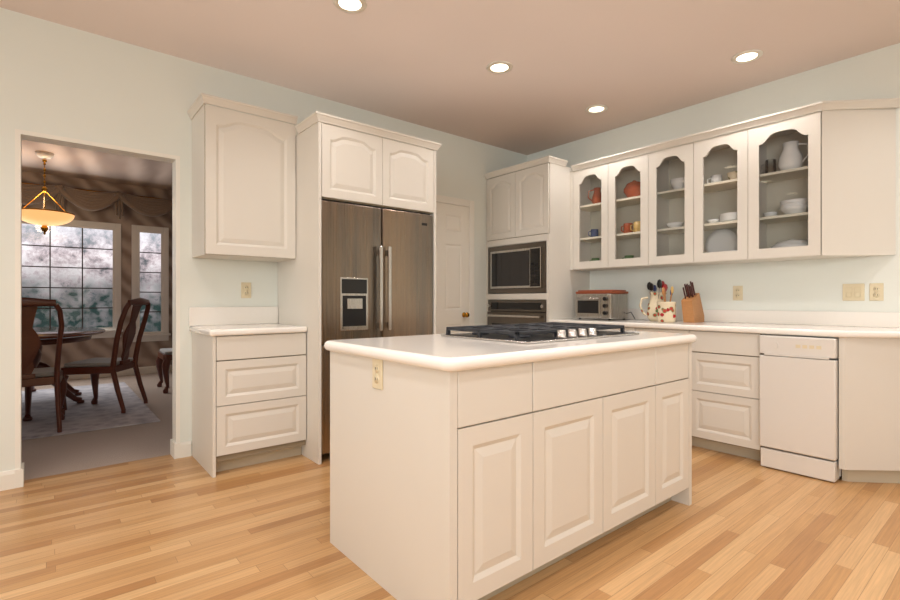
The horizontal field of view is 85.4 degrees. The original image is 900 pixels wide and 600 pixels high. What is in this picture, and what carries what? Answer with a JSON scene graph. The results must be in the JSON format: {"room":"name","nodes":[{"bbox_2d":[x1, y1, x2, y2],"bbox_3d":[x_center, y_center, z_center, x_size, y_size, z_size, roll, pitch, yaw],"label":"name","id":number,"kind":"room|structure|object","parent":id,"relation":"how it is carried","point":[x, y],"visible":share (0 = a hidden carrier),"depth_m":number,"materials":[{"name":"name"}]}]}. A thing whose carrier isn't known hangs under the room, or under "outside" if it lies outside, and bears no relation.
{"room":"kitchen","nodes":[
{"label":"kitchen","id":0,"kind":"room"},
{"bbox_2d":[22,372,171,479],"bbox_3d":[-4.379,1.110,4.397,4.990,0.060,4.600,0,0,-40],"label":"floor","id":1,"kind":"structure","parent":0,"point":[53,455],"depth_m":3.67,"materials":[{"name":"beige carpet"}]},
{"bbox_2d":[22,382,159,439],"bbox_3d":[-4.286,1.073,4.622,2.280,0.011,2.630,0,0,-40],"label":"area rug","id":2,"kind":"object","parent":1,"relation":"on","point":[103,413],"visible":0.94,"depth_m":4.59,"materials":[{"name":"grey carpet"}]},
{"bbox_2d":[22,297,66,432],"bbox_3d":[-3.485,0.522,3.964,0.605,1.086,0.631,0,0,-40],"label":"dining chair","id":3,"kind":"object","parent":2,"relation":"on","point":[31,374],"visible":0.79,"depth_m":3.89,"materials":[{"name":"brown wood"}]},
{"bbox_2d":[22,327,105,420],"bbox_3d":[-4.309,0.696,5.011,1.260,0.742,2.000,0,0,-40],"label":"pedestal dining table","id":4,"kind":"object","parent":2,"relation":"on","point":[47,335],"visible":0.52,"depth_m":4.83,"materials":[{"name":"brown wood"}]},
{"bbox_2d":[61,298,150,414],"bbox_3d":[-3.386,0.522,4.794,0.764,1.086,0.744,0,0,-40],"label":"dining chair","id":5,"kind":"object","parent":2,"relation":"on","point":[95,368],"visible":0.94,"depth_m":4.73,"materials":[{"name":"brown wood"}]},
{"bbox_2d":[156,348,171,392],"bbox_3d":[-3.247,0.534,6.026,0.627,1.086,0.605,0,0,-40],"label":"chair","id":6,"kind":"object","parent":1,"relation":"on","point":[163,359],"depth_m":5.68,"materials":[{"name":"brown wood"}]},
{"bbox_2d":[22,171,171,369],"bbox_3d":[-5.804,-0.290,6.125,4.990,2.740,0.120,0,0,-40],"label":"wall","id":7,"kind":"structure","parent":0,"point":[99,348],"depth_m":6.96,"materials":[{"name":"brown paint"}]},
{"bbox_2d":[22,220,122,337],"bbox_3d":[-5.542,-0.278,6.224,2.290,1.615,0.059,0,0,-40],"label":"window","id":8,"kind":"structure","parent":7,"relation":"in","point":[72,268],"depth_m":6.64,"materials":[{"name":"clear glass"}]},
{"bbox_2d":[22,182,171,218],"bbox_3d":[-5.069,-0.232,6.491,3.050,2.583,0.210,0,0,-40],"label":"drape","id":9,"kind":"object","parent":7,"relation":"attached to","point":[90,200],"visible":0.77,"depth_m":6.61,"materials":[{"name":"brown fabric"}]},
{"bbox_2d":[68,365,171,379],"bbox_3d":[-5.761,1.028,6.073,4.750,0.105,0.014,0,0,-39],"label":"baseboard","id":10,"kind":"structure","parent":7,"relation":"attached to","point":[147,369],"depth_m":6.98,"materials":[{"name":"white wood"}]},
{"bbox_2d":[132,225,170,341],"bbox_3d":[-4.396,-0.237,7.168,0.510,1.695,0.059,0,0,-40],"label":"window","id":11,"kind":"structure","parent":7,"relation":"in","point":[150,263],"depth_m":7.21,"materials":[{"name":"clear glass"}]},
{"bbox_2d":[0,7,526,471],"bbox_3d":[-1.682,-0.290,3.522,6.600,2.740,0.060,0,0,-40],"label":"wall","id":12,"kind":"structure","parent":0,"point":[56,79],"depth_m":3.23,"materials":[{"name":"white paint"}]},
{"bbox_2d":[0,465,23,490],"bbox_3d":[-3.343,1.028,2.118,2.249,0.105,0.034,0,0,-39],"label":"baseboard","id":13,"kind":"structure","parent":12,"relation":"attached to","point":[11,479],"depth_m":2.79,"materials":[{"name":"white wood"}]},
{"bbox_2d":[15,129,179,468],"bbox_3d":[-2.215,0.048,3.122,0.845,2.065,0.123,0,0,-40],"label":"trim","id":14,"kind":"structure","parent":12,"relation":"attached to","point":[21,135],"depth_m":3.05,"materials":[{"name":"white wood"}]},
{"bbox_2d":[187,93,297,261],"bbox_3d":[-1.448,-0.797,3.416,0.626,1.011,0.397,0,0,-40],"label":"upper cabinet","id":15,"kind":"object","parent":12,"relation":"attached to","point":[244,186],"visible":1,"depth_m":3.28,"materials":[{"name":"white wood"}]},
{"bbox_2d":[241,282,250,297],"bbox_3d":[-1.511,-0.072,3.619,0.072,0.116,0.008,0,0,-40],"label":"outlet","id":16,"kind":"object","parent":12,"relation":"attached to","point":[245,289],"visible":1,"depth_m":3.61,"materials":[{"name":"beige plastic"}]},
{"bbox_2d":[436,202,469,333],"bbox_3d":[-0.070,0.061,4.758,0.734,2.027,0.081,0,0,-40],"label":"door","id":17,"kind":"structure","parent":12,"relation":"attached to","point":[452,265],"depth_m":4.87,"materials":[{"name":"white wood"}]},
{"bbox_2d":[436,195,473,325],"bbox_3d":[-0.090,0.028,4.783,0.880,2.105,0.017,0,0,-40],"label":"door frame","id":18,"kind":"structure","parent":12,"relation":"attached to","point":[455,201],"depth_m":5.02,"materials":[{"name":"white wood"}]},
{"bbox_2d":[0,446,899,599],"bbox_3d":[0.372,1.110,1.030,6.840,0.060,6.640,0,0,-40],"label":"floor","id":19,"kind":"structure","parent":0,"point":[167,527],"depth_m":2.18,"materials":[{"name":"brown wood"}]},
{"bbox_2d":[189,306,306,477],"bbox_3d":[-1.387,0.565,3.350,0.616,1.030,0.574,0,0,-40],"label":"base cabinet","id":20,"kind":"object","parent":19,"relation":"on","point":[248,386],"visible":1,"depth_m":3.17,"materials":[{"name":"white wood"}]},
{"bbox_2d":[278,111,441,464],"bbox_3d":[-0.710,-0.071,3.784,1.037,2.303,0.767,0,0,-40],"label":"tall cabinet","id":21,"kind":"object","parent":19,"relation":"on","point":[335,163],"visible":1,"depth_m":3.39,"materials":[{"name":"white wood"}]},
{"bbox_2d":[321,199,432,455],"bbox_3d":[-0.689,0.203,3.759,0.925,1.754,0.768,0,0,-40],"label":"refrigerator","id":22,"kind":"object","parent":19,"relation":"on","point":[376,272],"visible":0.52,"depth_m":3.45,"materials":[{"name":"silver metal"}]},
{"bbox_2d":[330,353,539,599],"bbox_3d":[-0.116,0.650,1.975,0.391,0.860,0.840,0,0,-40],"label":"base cabinet","id":23,"kind":"object","parent":19,"relation":"on","point":[467,469],"depth_m":1.70,"materials":[{"name":"white wood"}]},
{"bbox_2d":[372,358,382,389],"bbox_3d":[-0.277,0.280,1.853,0.008,0.116,0.072,0,0,-40],"label":"outlet","id":24,"kind":"object","parent":23,"relation":"attached to","point":[377,373],"visible":0.85,"depth_m":1.84,"materials":[{"name":"beige plastic"}]},
{"bbox_2d":[324,329,696,372],"bbox_3d":[0.372,0.202,2.377,1.720,0.044,0.904,0,0,-40],"label":"countertop","id":25,"kind":"structure","parent":23,"relation":"on","point":[436,353],"depth_m":1.89,"materials":[{"name":"white stone"}]},
{"bbox_2d":[441,322,639,343],"bbox_3d":[0.469,0.156,2.477,0.870,0.046,0.570,0,0,-40],"label":"gas cooktop","id":26,"kind":"object","parent":25,"relation":"in","point":[530,333],"visible":1,"depth_m":2.30,"materials":[{"name":"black metal"}]},
{"bbox_2d":[484,155,589,324],"bbox_3d":[0.897,-0.127,5.044,0.677,2.413,0.867,0,0,-40],"label":"tall cabinet","id":27,"kind":"object","parent":19,"relation":"on","point":[531,204],"visible":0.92,"depth_m":4.72,"materials":[{"name":"white wood"}]},
{"bbox_2d":[486,300,545,324],"bbox_3d":[0.856,0.370,5.029,0.666,0.740,0.773,0,0,-40],"label":"wall oven","id":28,"kind":"object","parent":27,"relation":"in","point":[515,311],"visible":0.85,"depth_m":4.83,"materials":[{"name":"black metal"}]},
{"bbox_2d":[488,241,545,293],"bbox_3d":[0.874,-0.310,5.044,0.620,0.482,0.773,0,0,-40],"label":"built-in microwave","id":29,"kind":"object","parent":27,"relation":"in","point":[517,268],"visible":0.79,"depth_m":4.81,"materials":[{"name":"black metal"}]},
{"bbox_2d":[540,349,659,570],"bbox_3d":[0.376,0.650,2.381,0.886,0.860,0.840,0,0,-40],"label":"base cabinet","id":30,"kind":"object","parent":19,"relation":"on","point":[600,416],"depth_m":2.03,"materials":[{"name":"white wood"}]},
{"bbox_2d":[660,345,691,505],"bbox_3d":[0.864,0.650,2.783,0.379,0.860,0.840,0,0,-40],"label":"base cabinet","id":31,"kind":"object","parent":19,"relation":"on","point":[675,361],"depth_m":2.48,"materials":[{"name":"white wood"}]},
{"bbox_2d":[548,308,899,482],"bbox_3d":[2.299,0.580,3.356,0.662,1.000,3.578,0,0,-40],"label":"base cabinet","id":32,"kind":"object","parent":19,"relation":"on","point":[726,353],"depth_m":3.24,"materials":[{"name":"white wood"}]},
{"bbox_2d":[576,290,634,319],"bbox_3d":[1.406,0.044,4.455,0.353,0.269,0.439,0,0,-40],"label":"toaster oven","id":33,"kind":"object","parent":32,"relation":"on","point":[603,304],"visible":0.98,"depth_m":4.36,"materials":[{"name":"silver metal"}]},
{"bbox_2d":[639,279,667,320],"bbox_3d":[1.760,0.002,4.191,0.192,0.355,0.197,0,0,-40],"label":"pitcher","id":34,"kind":"object","parent":32,"relation":"on","point":[655,297],"visible":0.81,"depth_m":4.14,"materials":[{"name":"ceramic"}]},
{"bbox_2d":[656,285,676,321],"bbox_3d":[1.759,0.027,3.969,0.153,0.304,0.178,0,0,-40],"label":"utensil crock","id":35,"kind":"object","parent":32,"relation":"on","point":[665,311],"visible":1,"depth_m":3.92,"materials":[{"name":"ceramic"}]},
{"bbox_2d":[681,281,703,322],"bbox_3d":[1.952,0.014,3.929,0.235,0.331,0.085,0,0,-40],"label":"knife block","id":36,"kind":"object","parent":32,"relation":"on","point":[692,309],"visible":1,"depth_m":3.88,"materials":[{"name":"brown wood"}]},
{"bbox_2d":[759,334,841,481],"bbox_3d":[2.389,0.650,3.224,0.678,0.848,0.398,0,0,-40],"label":"dishwasher","id":37,"kind":"object","parent":32,"relation":"in","point":[798,404],"visible":0.88,"depth_m":2.99,"materials":[{"name":"white metal"}]},
{"bbox_2d":[0,0,899,189],"bbox_3d":[-1.322,-1.700,2.614,7.440,0.080,11.240,0,0,-40],"label":"ceiling","id":38,"kind":"structure","parent":0,"point":[425,63],"depth_m":3.25,"materials":[{"name":"beige paint"}]},
{"bbox_2d":[22,151,74,234],"bbox_3d":[-4.574,-1.197,5.506,0.552,0.924,0.552,0,0,-40],"label":"pendant lamp","id":39,"kind":"object","parent":38,"relation":"hanging from","point":[44,218],"visible":0.94,"depth_m":5.43,"materials":[{"name":"yellow glass"}]},
{"bbox_2d":[333,0,366,13],"bbox_3d":[-0.560,-1.655,2.726,0.174,0.010,0.171,0,0,-40],"label":"recessed light","id":40,"kind":"object","parent":38,"relation":"in","point":[359,6],"depth_m":2.74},
{"bbox_2d":[486,61,512,73],"bbox_3d":[0.350,-1.655,3.464,0.189,0.010,0.188,0,0,-40],"label":"recessed light","id":41,"kind":"object","parent":38,"relation":"in","point":[496,67],"depth_m":3.47,"materials":[{"name":"white glass"}]},
{"bbox_2d":[585,104,607,112],"bbox_3d":[1.265,-1.655,4.218,0.189,0.010,0.189,0,0,-40],"label":"recessed light","id":42,"kind":"object","parent":38,"relation":"in","point":[599,108],"depth_m":4.22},
{"bbox_2d":[731,49,762,63],"bbox_3d":[2.015,-1.655,3.310,0.193,0.010,0.183,0,0,-40],"label":"recessed light","id":43,"kind":"object","parent":38,"relation":"in","point":[746,56],"depth_m":3.32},
{"bbox_2d":[588,141,807,260],"bbox_3d":[1.937,-0.714,4.057,0.246,0.802,1.804,0,0,-40],"label":"dishes","id":44,"kind":"object","parent":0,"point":[799,204],"depth_m":3.81,"materials":[{"name":"white ceramic"}]},
{"bbox_2d":[527,43,899,311],"bbox_3d":[2.946,-0.290,3.190,0.120,2.740,6.460,0,0,-40],"label":"wall","id":45,"kind":"structure","parent":0,"point":[806,285],"depth_m":3.71,"materials":[{"name":"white paint"}]},
{"bbox_2d":[733,286,742,299],"bbox_3d":[2.291,-0.055,3.884,0.008,0.116,0.072,0,0,-40],"label":"outlet","id":46,"kind":"object","parent":45,"relation":"attached to","point":[737,292],"visible":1,"depth_m":3.88,"materials":[{"name":"beige plastic"}]},
{"bbox_2d":[843,284,864,300],"bbox_3d":[2.749,-0.053,3.326,0.012,0.116,0.118,0,0,-40],"label":"double light switch","id":47,"kind":"object","parent":45,"relation":"attached to","point":[853,292],"visible":1,"depth_m":3.32,"materials":[{"name":"beige plastic"}]},
{"bbox_2d":[814,98,897,258],"bbox_3d":[2.655,-0.793,3.187,0.327,1.001,0.335,0,0,-40],"label":"upper cabinet","id":48,"kind":"object","parent":45,"relation":"attached to","point":[842,179],"depth_m":3.18,"materials":[{"name":"white wood"}]},
{"bbox_2d":[869,283,883,300],"bbox_3d":[2.826,-0.053,3.234,0.008,0.116,0.072,0,0,-40],"label":"outlet","id":49,"kind":"object","parent":45,"relation":"attached to","point":[876,291],"visible":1,"depth_m":3.23,"materials":[{"name":"beige plastic"}]}
]}

